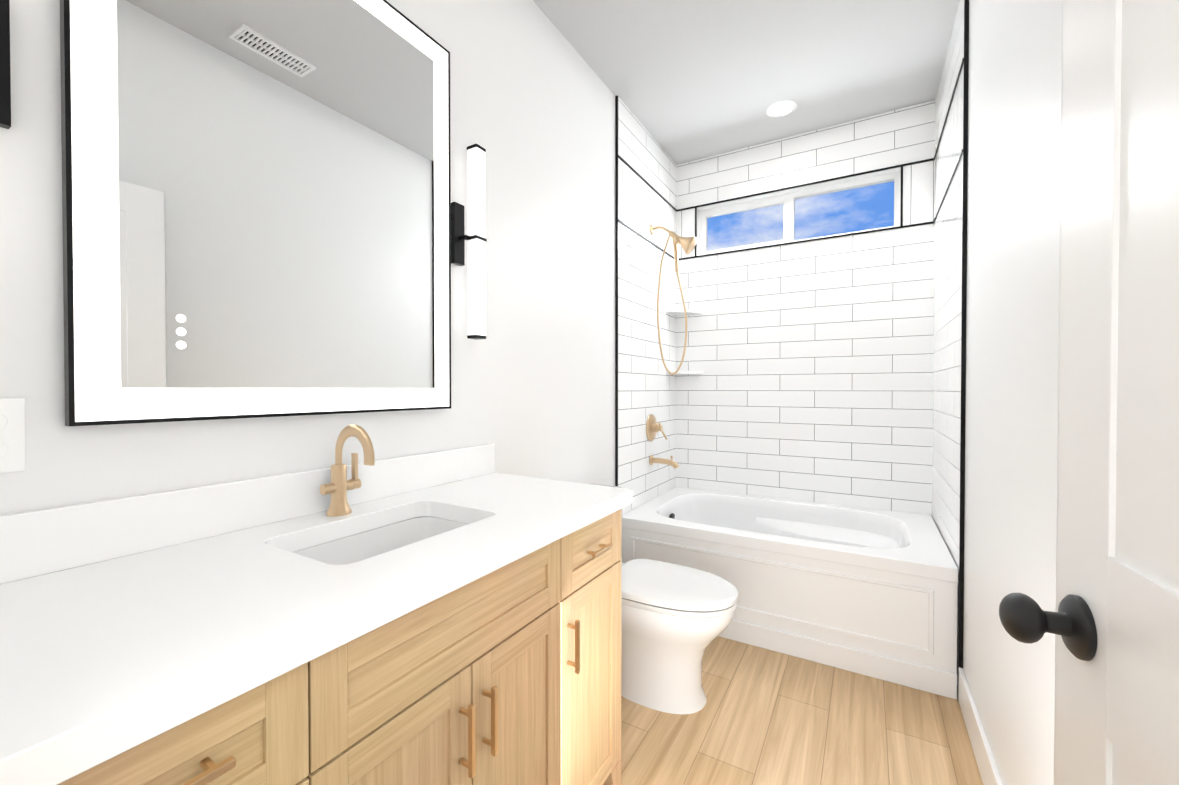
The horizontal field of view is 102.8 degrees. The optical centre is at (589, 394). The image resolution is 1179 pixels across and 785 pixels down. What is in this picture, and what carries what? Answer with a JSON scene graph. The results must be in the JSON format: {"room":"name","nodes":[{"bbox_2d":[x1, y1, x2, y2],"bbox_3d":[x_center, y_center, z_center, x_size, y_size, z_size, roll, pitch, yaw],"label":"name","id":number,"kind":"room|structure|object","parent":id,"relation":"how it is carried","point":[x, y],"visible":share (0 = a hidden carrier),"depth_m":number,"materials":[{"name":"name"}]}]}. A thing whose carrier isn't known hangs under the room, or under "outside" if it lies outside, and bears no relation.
{"room":"bathroom","nodes":[
{"label":"bathroom","id":0,"kind":"room"},
{"bbox_2d":[0,0,614,514],"bbox_3d":[-0.581,-0.205,1.482,0.120,2.824,4.764,0,1,30],"label":"wall","id":1,"kind":"structure","parent":0,"point":[532,104],"depth_m":1.65,"materials":[{"name":"white paint"}]},
{"bbox_2d":[0,0,10,128],"bbox_3d":[-0.919,-0.496,0.700,0.082,0.638,0.082,0,1,30],"label":"sconce","id":2,"kind":"object","parent":1,"relation":"attached to","point":[5,99],"visible":1,"depth_m":0.74,"materials":[{"name":"black metal"}]},
{"bbox_2d":[0,398,25,472],"bbox_3d":[-0.942,0.066,0.741,0.007,0.118,0.070,0,1,30],"label":"duplex electrical outlet","id":3,"kind":"object","parent":1,"relation":"attached to","point":[12,434],"visible":1,"depth_m":0.76,"materials":[{"name":"white plastic"}]},
{"bbox_2d":[0,444,494,583],"bbox_3d":[-0.683,0.241,1.170,0.020,0.106,1.296,0,1,30],"label":"backsplash","id":4,"kind":"structure","parent":1,"relation":"attached to","point":[33,542],"depth_m":0.93,"materials":[{"name":"white stone"}]},
{"bbox_2d":[60,0,450,425],"bbox_3d":[-0.675,-0.520,1.158,0.036,1.140,0.845,0,1,30],"label":"led mirror","id":5,"kind":"object","parent":1,"relation":"attached to","point":[256,207],"visible":1,"depth_m":1.03,"materials":[{"name":"black metal"}]},
{"bbox_2d":[451,143,486,339],"bbox_3d":[-0.404,-0.506,1.577,0.082,0.638,0.082,0,1,30],"label":"sconce","id":6,"kind":"object","parent":1,"relation":"attached to","point":[475,237],"visible":1,"depth_m":1.57,"materials":[{"name":"white glass"}]},
{"bbox_2d":[618,97,675,514],"bbox_3d":[0.384,-0.453,2.989,0.012,2.364,0.920,0,1,30],"label":"wall tile","id":7,"kind":"structure","parent":1,"relation":"attached to","point":[646,385],"depth_m":2.90,"materials":[{"name":"white tile"}]},
{"bbox_2d":[646,225,696,468],"bbox_3d":[0.519,-0.304,2.921,0.292,1.536,0.172,0,1,30],"label":"shower fixture","id":8,"kind":"object","parent":7,"relation":"attached to","point":[688,245],"visible":1,"depth_m":2.93,"materials":[{"name":"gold metal"}]},
{"bbox_2d":[618,155,677,258],"bbox_3d":[0.386,-1.132,2.968,0.007,0.361,0.900,0,1,30],"label":"trim","id":9,"kind":"structure","parent":1,"relation":"attached to","point":[619,157],"depth_m":2.87,"materials":[{"name":"black metal"}]},
{"bbox_2d":[615,0,968,701],"bbox_3d":[0.800,-0.214,2.209,1.524,2.824,0.007,0,1,30],"label":"trim","id":10,"kind":"structure","parent":1,"relation":"attached to","point":[963,330],"depth_m":1.83,"materials":[{"name":"black metal"}]},
{"bbox_2d":[533,0,958,164],"bbox_3d":[0.102,-1.642,1.006,1.764,0.060,4.864,0,1,30],"label":"ceiling","id":11,"kind":"structure","parent":0,"point":[685,81],"depth_m":2.29,"materials":[{"name":"grey paint"}]},
{"bbox_2d":[766,100,796,117],"bbox_3d":[1.098,-1.628,2.693,0.164,0.006,0.164,0,1,30],"label":"recessed light","id":12,"kind":"object","parent":11,"relation":"in","point":[782,108],"visible":1,"depth_m":2.68,"materials":[{"name":"white plastic"}]},
{"bbox_2d":[698,167,900,210],"bbox_3d":[1.305,-0.224,3.067,1.524,2.824,0.120,0,1,30],"label":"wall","id":13,"kind":"structure","parent":0,"point":[853,178],"depth_m":2.99,"materials":[{"name":"white ceramic tile"},{"name":"grout"}]},
{"bbox_2d":[700,172,899,254],"bbox_3d":[1.312,-1.134,3.076,1.204,0.342,0.049,0,1,30],"label":"transom","id":14,"kind":"object","parent":13,"relation":"in","point":[788,202],"visible":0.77,"depth_m":3.06,"materials":[{"name":"white plastic"}]},
{"bbox_2d":[678,159,930,259],"bbox_3d":[1.267,-1.133,2.992,1.501,0.361,0.007,0,1,30],"label":"trim","id":15,"kind":"structure","parent":13,"relation":"attached to","point":[812,183],"depth_m":2.90,"materials":[{"name":"black metal"}]},
{"bbox_2d":[676,100,934,516],"bbox_3d":[1.287,-0.453,3.033,1.524,2.364,0.072,0,1,30],"label":"wall tile","id":16,"kind":"structure","parent":13,"relation":"attached to","point":[813,362],"depth_m":2.92,"materials":[{"name":"white tile"}]},
{"bbox_2d":[666,309,703,374],"bbox_3d":[0.658,-0.358,3.247,0.199,0.440,0.199,0,1,30],"label":"corner shelves","id":17,"kind":"object","parent":16,"relation":"attached to","point":[677,312],"visible":0.96,"depth_m":3.22,"materials":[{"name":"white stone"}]},
{"bbox_2d":[621,636,982,784],"bbox_3d":[0.102,1.242,1.039,1.764,0.060,4.864,0,1,30],"label":"floor","id":18,"kind":"structure","parent":0,"point":[762,716],"depth_m":1.68,"materials":[{"name":"brown wood"}]},
{"bbox_2d":[28,500,631,784],"bbox_3d":[-0.447,0.776,1.021,0.581,0.870,1.276,0,1,30],"label":"bathroom vanity","id":19,"kind":"object","parent":18,"relation":"on","point":[449,617],"depth_m":0.85,"materials":[{"name":"brown wood"}]},
{"bbox_2d":[0,472,631,784],"bbox_3d":[-0.444,0.317,1.030,0.575,0.044,1.296,0,1,30],"label":"countertop","id":20,"kind":"structure","parent":19,"relation":"on","point":[97,655],"depth_m":0.67,"materials":[{"name":"white stone"}]},
{"bbox_2d":[320,424,379,515],"bbox_3d":[-0.566,0.183,1.136,0.167,0.222,0.092,0,1,30],"label":"faucet","id":21,"kind":"object","parent":20,"relation":"on","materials":[{"name":"gold metal"}]},
{"bbox_2d":[292,512,467,563],"bbox_3d":[-0.445,0.407,1.060,0.320,0.161,0.451,0,1,30],"label":"sink","id":22,"kind":"object","parent":20,"relation":"in","point":[355,542],"depth_m":1.18,"materials":[{"name":"white ceramic"}]},
{"bbox_2d":[592,484,737,713],"bbox_3d":[0.218,0.822,1.956,0.773,0.759,0.444,0,1,30],"label":"toilet","id":23,"kind":"object","parent":18,"relation":"on","point":[676,619],"visible":0.48,"depth_m":1.79,"materials":[{"name":"white ceramic"}]},
{"bbox_2d":[621,487,957,699],"bbox_3d":[1.035,0.935,2.620,1.492,0.517,0.918,0,1,30],"label":"tub","id":24,"kind":"object","parent":18,"relation":"on","point":[869,592],"visible":0.98,"depth_m":2.16,"materials":[{"name":"white plastic"}]},
{"bbox_2d":[957,0,1062,784],"bbox_3d":[0.836,-0.196,0.649,0.120,2.824,4.764,0,1,30],"label":"wall","id":25,"kind":"structure","parent":0,"point":[1013,243],"depth_m":1.24,"materials":[{"name":"white paint"}]},
{"bbox_2d":[931,58,963,223],"bbox_3d":[1.674,-1.124,2.211,0.007,0.361,0.900,0,1,30],"label":"trim","id":26,"kind":"structure","parent":25,"relation":"attached to","point":[962,62],"depth_m":2.12,"materials":[{"name":"black metal"}]},
{"bbox_2d":[932,0,963,580],"bbox_3d":[1.687,-0.444,2.223,0.012,2.364,0.920,0,1,30],"label":"wall tile","id":27,"kind":"structure","parent":25,"relation":"attached to","point":[946,370],"depth_m":2.13,"materials":[{"name":"white tile"}]},
{"bbox_2d":[958,667,1002,784],"bbox_3d":[0.867,1.146,0.849,0.014,0.135,2.305,0,1,30],"label":"baseboard","id":28,"kind":"structure","parent":25,"relation":"attached to","point":[987,766],"depth_m":1.54,"materials":[{"name":"white"}]},
{"bbox_3d":[-0.117,0.188,-0.007,0.835,2.070,0.129,0,1,30],"label":"lining","id":29,"kind":"object","parent":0,"visible":0},
{"bbox_2d":[999,0,1178,784],"bbox_3d":[0.425,0.196,0.227,0.178,2.030,0.792,0,1,26],"label":"door","id":30,"kind":"structure","parent":29,"relation":"attached to","point":[1112,622],"depth_m":0.47,"materials":[{"name":"white"}]}
]}

